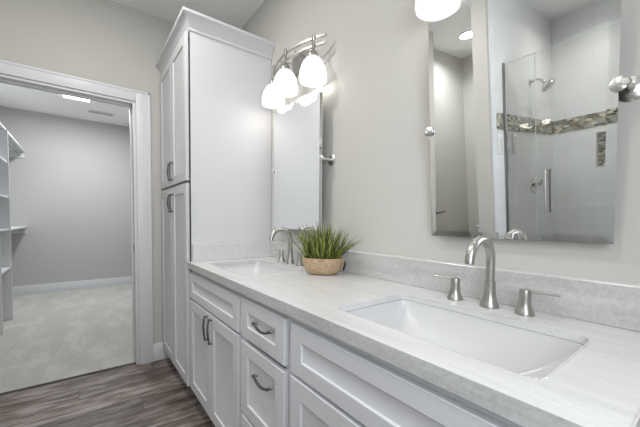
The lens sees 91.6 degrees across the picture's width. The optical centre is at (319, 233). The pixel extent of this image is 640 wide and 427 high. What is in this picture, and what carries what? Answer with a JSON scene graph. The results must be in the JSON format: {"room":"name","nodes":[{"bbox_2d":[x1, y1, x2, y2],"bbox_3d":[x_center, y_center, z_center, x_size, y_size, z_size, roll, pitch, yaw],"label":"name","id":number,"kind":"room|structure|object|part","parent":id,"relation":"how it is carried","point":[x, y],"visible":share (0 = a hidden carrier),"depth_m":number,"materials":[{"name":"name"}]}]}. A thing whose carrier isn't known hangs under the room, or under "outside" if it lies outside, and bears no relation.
{"room":"bathroom","nodes":[
{"label":"bathroom","id":0,"kind":"room"},
{"bbox_2d":[0,106,131,285],"bbox_3d":[-3.932,-0.459,5.016,2.010,2.736,0.100,-1,3,-37],"label":"wall","id":1,"kind":"structure","parent":0,"point":[70,187],"depth_m":4.92,"materials":[{"name":"grey paint"}]},
{"bbox_2d":[13,276,131,295],"bbox_3d":[-3.910,0.841,5.022,1.810,0.140,0.015,-1,3,-37],"label":"baseboard","id":2,"kind":"structure","parent":1,"relation":"attached to","point":[73,285],"depth_m":4.95,"materials":[{"name":"white paint"}]},
{"bbox_2d":[0,0,174,343],"bbox_3d":[-1.919,-0.322,2.088,2.860,2.736,0.105,-1,3,-37],"label":"wall","id":3,"kind":"structure","parent":0,"point":[111,42],"depth_m":2.24,"materials":[{"name":"grey paint"}]},
{"bbox_2d":[0,362,135,394],"bbox_3d":[-1.787,1.039,2.240,0.800,0.008,0.016,-1,3,-37],"label":"trim","id":4,"kind":"structure","parent":3,"relation":"attached to","point":[133,362],"depth_m":2.21,"materials":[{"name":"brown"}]},
{"bbox_2d":[0,59,153,364],"bbox_3d":[-1.783,0.021,2.207,0.836,2.044,0.112,-1,3,-37],"label":"door frame","id":5,"kind":"structure","parent":3,"relation":"in","point":[7,79],"depth_m":2.40,"materials":[{"name":"white paint"}]},
{"bbox_2d":[153,342,168,360],"bbox_3d":[-1.100,0.961,2.698,0.620,0.140,0.015,-1,3,-37],"label":"baseboard","id":6,"kind":"structure","parent":3,"relation":"attached to","point":[159,353],"depth_m":2.53,"materials":[{"name":"white paint"}]},
{"bbox_2d":[0,284,214,426],"bbox_3d":[-2.116,1.071,2.162,3.130,0.064,6.952,-1,3,-37],"label":"floor","id":7,"kind":"structure","parent":0,"point":[51,336],"depth_m":2.33,"materials":[{"name":"beige carpet"}]},
{"bbox_2d":[0,129,13,334],"bbox_3d":[-3.408,-0.070,3.143,0.329,2.111,0.588,-1,3,-37],"label":"organizer","id":8,"kind":"object","parent":7,"relation":"on","point":[6,286],"visible":1,"depth_m":3.43,"materials":[{"name":"white wood"}]},
{"bbox_3d":[-3.236,-0.059,2.916,0.329,2.111,0.018,-1,3,-37],"label":"panel","id":9,"kind":"part","parent":8,"relation":"part of","materials":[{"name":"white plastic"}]},
{"bbox_2d":[1,267,9,274],"bbox_3d":[-3.417,0.399,3.158,0.319,0.018,0.552,-1,3,-37],"label":"shelf","id":10,"kind":"object","parent":8,"relation":"attached to","point":[3,269],"depth_m":3.32,"materials":[{"name":"white plastic"}]},
{"bbox_2d":[155,6,274,386],"bbox_3d":[-0.812,-0.136,2.340,0.597,2.365,0.847,-1,3,-37],"label":"linen cabinet","id":11,"kind":"object","parent":7,"relation":"on","point":[215,126],"visible":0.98,"depth_m":2.03,"materials":[{"name":"white paint"}]},
{"bbox_3d":[-1.148,-0.786,2.330,0.019,0.884,0.384,-1,3,-37],"label":"door","id":12,"kind":"part","parent":11,"relation":"part of","materials":[{"name":"white paint"}]},
{"bbox_3d":[-1.158,0.304,2.374,0.019,1.267,0.384,-1,3,-37],"label":"door","id":13,"kind":"part","parent":11,"relation":"part of","materials":[{"name":"white paint"}]},
{"bbox_3d":[-1.034,-0.210,2.160,0.027,0.131,0.016,-1,3,-37],"label":"handle","id":14,"kind":"part","parent":11,"relation":"part of","materials":[{"name":"grey metal"}]},
{"bbox_3d":[-0.916,-0.772,2.026,0.019,0.884,0.374,-1,3,-37],"label":"door","id":15,"kind":"part","parent":11,"relation":"part of","materials":[{"name":"white paint"}]},
{"bbox_3d":[-0.926,0.319,2.070,0.019,1.267,0.374,-1,3,-37],"label":"door","id":16,"kind":"part","parent":11,"relation":"part of","materials":[{"name":"white paint"}]},
{"bbox_3d":[-0.802,-1.271,2.295,0.597,0.093,0.847,-1,3,-37],"label":"crown moulding","id":17,"kind":"part","parent":11,"relation":"part of","materials":[{"name":"white paint"}]},
{"bbox_3d":[-0.569,-0.137,2.062,0.545,2.206,0.007,-1,3,-37],"label":"panel","id":18,"kind":"part","parent":11,"relation":"part of","materials":[{"name":"white paint"}]},
{"bbox_2d":[190,270,243,426],"bbox_3d":[-0.359,0.639,1.768,0.588,0.871,0.769,-1,3,-37],"label":"vanity cabinet","id":19,"kind":"object","parent":7,"relation":"on","point":[216,337],"visible":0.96,"depth_m":1.53,"materials":[{"name":"white paint"}]},
{"bbox_3d":[-0.673,0.681,1.757,0.019,0.546,0.366,-1,3,-37],"label":"door","id":20,"kind":"part","parent":19,"relation":"part of","materials":[{"name":"white paint"}]},
{"bbox_3d":[-0.598,0.494,1.616,0.027,0.135,0.016,-1,3,-37],"label":"handle","id":21,"kind":"part","parent":19,"relation":"part of","materials":[{"name":"grey metal"}]},
{"bbox_3d":[-0.557,0.496,1.562,0.027,0.135,0.016,-1,3,-37],"label":"handle","id":22,"kind":"part","parent":19,"relation":"part of","materials":[{"name":"grey metal"}]},
{"bbox_3d":[-0.449,0.695,1.464,0.019,0.546,0.366,-1,3,-37],"label":"door","id":23,"kind":"part","parent":19,"relation":"part of","materials":[{"name":"white paint"}]},
{"bbox_2d":[187,257,639,426],"bbox_3d":[0.003,0.223,1.299,0.574,0.036,1.921,-1,3,-37],"label":"countertop","id":24,"kind":"structure","parent":19,"relation":"on","point":[598,385],"depth_m":0.66,"materials":[{"name":"stone"}]},
{"bbox_2d":[192,242,269,261],"bbox_3d":[-0.561,0.117,2.061,0.544,0.106,0.020,-1,3,-37],"label":"side splash","id":25,"kind":"object","parent":24,"relation":"on","point":[221,251],"visible":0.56,"depth_m":2.02,"materials":[{"name":"stone"}]},
{"bbox_2d":[218,263,289,275],"bbox_3d":[-0.374,0.287,1.732,0.358,0.165,0.560,-1,3,-37],"label":"undermount sink","id":26,"kind":"object","parent":24,"relation":"in","point":[248,269],"visible":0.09,"depth_m":1.95,"materials":[{"name":"white ceramic"}]},
{"bbox_2d":[269,227,302,265],"bbox_3d":[-0.225,0.072,1.835,0.168,0.220,0.368,-1,3,-37],"label":"faucet","id":27,"kind":"object","parent":24,"relation":"on","point":[290,260],"visible":0.95,"depth_m":1.85,"materials":[{"name":"silver metal"}]},
{"bbox_3d":[-0.230,0.035,1.830,0.154,0.144,0.026,-1,3,-37],"label":"spout","id":28,"kind":"part","parent":27,"relation":"part of","materials":[{"name":"silver metal"}]},
{"bbox_3d":[-0.243,0.142,1.956,0.050,0.070,0.050,-1,3,-37],"label":"valve handle","id":29,"kind":"part","parent":27,"relation":"part of","materials":[{"name":"silver metal"}]},
{"bbox_3d":[-0.180,0.141,1.873,0.054,0.081,0.054,-1,3,-37],"label":"spout","id":30,"kind":"part","parent":27,"relation":"part of","materials":[{"name":"silver metal"}]},
{"bbox_3d":[-0.117,0.150,1.790,0.050,0.070,0.050,-1,3,-37],"label":"valve handle","id":31,"kind":"part","parent":27,"relation":"part of","materials":[{"name":"silver metal"}]},
{"bbox_2d":[289,220,362,274],"bbox_3d":[0.025,0.066,1.511,0.419,0.264,0.312,1,2,15],"label":"potted grass","id":32,"kind":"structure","parent":24,"relation":"on","point":[319,258],"depth_m":1.46,"materials":[{"name":"green plant"}]},
{"bbox_2d":[346,299,583,377],"bbox_3d":[0.326,0.331,0.814,0.358,0.165,0.560,-1,3,-37],"label":"undermount sink","id":33,"kind":"object","parent":24,"relation":"in","point":[517,350],"visible":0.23,"depth_m":0.88,"materials":[{"name":"white ceramic"}]},
{"bbox_2d":[433,235,560,316],"bbox_3d":[0.471,0.116,0.923,0.168,0.220,0.367,-1,3,-37],"label":"faucet","id":34,"kind":"object","parent":24,"relation":"on","point":[489,299],"visible":1,"depth_m":0.93,"materials":[{"name":"silver metal"}]},
{"bbox_3d":[0.431,0.153,1.072,0.012,0.011,0.084,-1,3,-37],"label":"lever","id":35,"kind":"part","parent":34,"relation":"part of","materials":[{"name":"silver metal"}]},
{"bbox_3d":[0.453,0.185,1.043,0.050,0.070,0.050,-1,3,-37],"label":"valve handle","id":36,"kind":"part","parent":34,"relation":"part of","materials":[{"name":"silver metal"}]},
{"bbox_3d":[0.471,0.078,0.911,0.154,0.144,0.026,-1,3,-37],"label":"spout","id":37,"kind":"part","parent":34,"relation":"part of","materials":[{"name":"silver metal"}]},
{"bbox_3d":[0.521,0.184,0.954,0.054,0.081,0.054,-1,3,-37],"label":"spout","id":38,"kind":"part","parent":34,"relation":"part of","materials":[{"name":"silver metal"}]},
{"bbox_3d":[0.579,0.193,0.878,0.050,0.070,0.050,-1,3,-37],"label":"valve handle","id":39,"kind":"part","parent":34,"relation":"part of","materials":[{"name":"silver metal"}]},
{"bbox_3d":[0.602,0.164,0.847,0.012,0.011,0.084,-1,3,-37],"label":"lever","id":40,"kind":"part","parent":34,"relation":"part of","materials":[{"name":"silver metal"}]},
{"bbox_2d":[241,295,292,426],"bbox_3d":[-0.010,0.661,1.311,0.588,0.871,0.378,-1,3,-37],"label":"vanity cabinet","id":41,"kind":"object","parent":7,"relation":"on","point":[266,373],"visible":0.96,"depth_m":1.12,"materials":[{"name":"white paint"}]},
{"bbox_3d":[-0.217,0.868,1.163,0.019,0.229,0.342,-1,3,-37],"label":"drawer","id":42,"kind":"part","parent":41,"relation":"part of","materials":[{"name":"white paint"}]},
{"bbox_3d":[-0.214,0.536,1.112,0.027,0.020,0.128,-1,3,-37],"label":"handle","id":43,"kind":"part","parent":41,"relation":"part of","materials":[{"name":"grey metal"}]},
{"bbox_3d":[-0.212,0.339,1.104,0.027,0.020,0.128,-1,3,-37],"label":"handle","id":44,"kind":"part","parent":41,"relation":"part of","materials":[{"name":"grey metal"}]},
{"bbox_3d":[-0.214,0.591,1.152,0.019,0.295,0.342,-1,3,-37],"label":"drawer","id":45,"kind":"part","parent":41,"relation":"part of","materials":[{"name":"white paint"}]},
{"bbox_3d":[-0.212,0.347,1.142,0.019,0.155,0.342,-1,3,-37],"label":"drawer","id":46,"kind":"part","parent":41,"relation":"part of","materials":[{"name":"white paint"}]},
{"bbox_2d":[290,318,522,426],"bbox_3d":[0.332,0.682,0.863,0.588,0.871,0.747,-1,3,-37],"label":"vanity cabinet","id":47,"kind":"object","parent":7,"relation":"on","point":[334,382],"visible":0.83,"depth_m":0.73,"materials":[{"name":"white paint"}]},
{"bbox_3d":[0.018,0.724,0.851,0.019,0.546,0.353,-1,3,-37],"label":"door","id":48,"kind":"part","parent":47,"relation":"part of","materials":[{"name":"white paint"}]},
{"bbox_2d":[0,0,264,126],"bbox_3d":[-2.090,-1.731,2.050,3.130,0.080,6.952,-1,3,-37],"label":"ceiling","id":49,"kind":"structure","parent":0,"point":[236,13],"depth_m":3.88,"materials":[{"name":"white paint"}]},
{"bbox_2d":[62,95,89,101],"bbox_3d":[-3.155,-1.766,4.034,0.290,0.030,0.160,-1,3,-37],"label":"recessed light","id":50,"kind":"object","parent":49,"relation":"in","point":[65,96],"visible":0.47,"depth_m":4.04,"materials":[{"name":"white paint"}]},
{"bbox_2d":[88,109,113,116],"bbox_3d":[-3.290,-1.804,4.672,0.320,0.008,0.140,-1,3,-37],"label":"ceiling vent","id":51,"kind":"object","parent":49,"relation":"in","point":[89,110],"visible":1,"depth_m":4.67,"materials":[{"name":"white metal"}]},
{"bbox_2d":[302,257,341,274],"bbox_3d":[0.012,0.158,1.513,0.200,0.080,0.134,1,2,15],"label":"bowl","id":52,"kind":"object","parent":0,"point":[313,265],"depth_m":1.46,"materials":[{"name":"brown wood"}]},
{"bbox_2d":[241,0,639,283],"bbox_3d":[0.147,-0.284,1.653,0.100,2.736,3.303,-1,3,-37],"label":"wall","id":53,"kind":"structure","parent":0,"point":[374,55],"depth_m":1.35,"materials":[{"name":"grey paint"}]},
{"bbox_2d":[262,33,326,108],"bbox_3d":[-0.179,-0.948,1.812,0.203,0.268,0.581,-1,3,-37],"label":"vanity light","id":54,"kind":"object","parent":53,"relation":"attached to","point":[310,67],"visible":1,"depth_m":1.74,"materials":[{"name":"white glass"}]},
{"bbox_3d":[-0.298,-0.886,1.995,0.151,0.129,0.151,-1,3,-37],"label":"lamp shade","id":55,"kind":"part","parent":54,"relation":"part of","materials":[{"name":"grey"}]},
{"bbox_3d":[-0.200,-0.878,1.799,0.151,0.129,0.151,-1,3,-37],"label":"lamp shade","id":56,"kind":"part","parent":54,"relation":"part of","materials":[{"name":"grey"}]},
{"bbox_3d":[-0.199,-1.021,1.793,0.007,0.080,0.018,-1,3,-37],"label":"post","id":57,"kind":"part","parent":54,"relation":"part of","materials":[{"name":"silver metal"}]},
{"bbox_3d":[-0.165,-1.005,1.819,0.076,0.012,0.556,-1,3,-37],"label":"curved rail","id":58,"kind":"part","parent":54,"relation":"part of","materials":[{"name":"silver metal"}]},
{"bbox_3d":[-0.165,-1.045,1.818,0.076,0.012,0.556,-1,3,-37],"label":"curved rail","id":59,"kind":"part","parent":54,"relation":"part of","materials":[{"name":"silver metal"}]},
{"bbox_3d":[-0.106,-1.028,1.864,0.022,0.110,0.200,-1,3,-37],"label":"wall plate","id":60,"kind":"part","parent":54,"relation":"part of","materials":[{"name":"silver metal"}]},
{"bbox_3d":[-0.037,-0.870,1.653,0.151,0.129,0.151,-1,3,-37],"label":"lamp shade","id":61,"kind":"part","parent":54,"relation":"part of","materials":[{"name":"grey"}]},
{"bbox_3d":[-0.036,-1.014,1.647,0.007,0.080,0.018,-1,3,-37],"label":"post","id":62,"kind":"part","parent":54,"relation":"part of","materials":[{"name":"silver metal"}]},
{"bbox_2d":[271,86,334,230],"bbox_3d":[-0.131,-0.405,1.875,0.069,0.762,0.613,-1,3,-37],"label":"mirror","id":63,"kind":"object","parent":53,"relation":"attached to","point":[298,158],"visible":1,"depth_m":1.82,"materials":[{"name":"white mirror"}]},
{"bbox_2d":[415,0,460,20],"bbox_3d":[0.525,-0.904,0.889,0.203,0.268,0.581,-1,3,-37],"label":"vanity light","id":64,"kind":"object","parent":53,"relation":"attached to","point":[425,10],"visible":0.78,"depth_m":1.13,"materials":[{"name":"white glass"}]},
{"bbox_2d":[270,241,639,331],"bbox_3d":[0.230,0.146,1.456,0.020,0.112,1.900,-1,3,-37],"label":"backsplash","id":65,"kind":"structure","parent":53,"relation":"attached to","point":[605,302],"depth_m":0.95,"materials":[{"name":"grey stone"}]},
{"bbox_2d":[423,0,639,243],"bbox_3d":[0.567,-0.362,0.946,0.085,0.760,0.592,-1,3,-37],"label":"mirror","id":66,"kind":"object","parent":53,"relation":"attached to","point":[525,95],"visible":1,"depth_m":0.89,"materials":[{"name":"white mirror"}]},
{"bbox_3d":[-3.617,-0.376,3.027,0.100,2.736,3.449,-1,3,-37],"label":"wall","id":67,"kind":"structure","parent":0,"visible":0},
{"bbox_2d":[0,122,24,157],"bbox_3d":[-3.803,-1.116,3.603,0.324,0.105,2.251,-1,3,-37],"label":"closet shelf","id":68,"kind":"object","parent":67,"relation":"attached to","point":[14,149],"visible":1,"depth_m":4.28,"materials":[{"name":"white wood"}]},
{"bbox_3d":[-3.954,-1.120,3.979,0.026,0.025,1.432,-1,3,-37],"label":"hanging rod","id":69,"kind":"part","parent":68,"relation":"part of","materials":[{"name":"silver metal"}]},
{"bbox_2d":[11,226,26,233],"bbox_3d":[-4.049,-0.020,3.957,0.324,0.103,1.473,-1,3,-37],"label":"closet shelf","id":70,"kind":"object","parent":67,"relation":"attached to","point":[14,229],"visible":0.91,"depth_m":4.50,"materials":[{"name":"white wood"}]}
]}

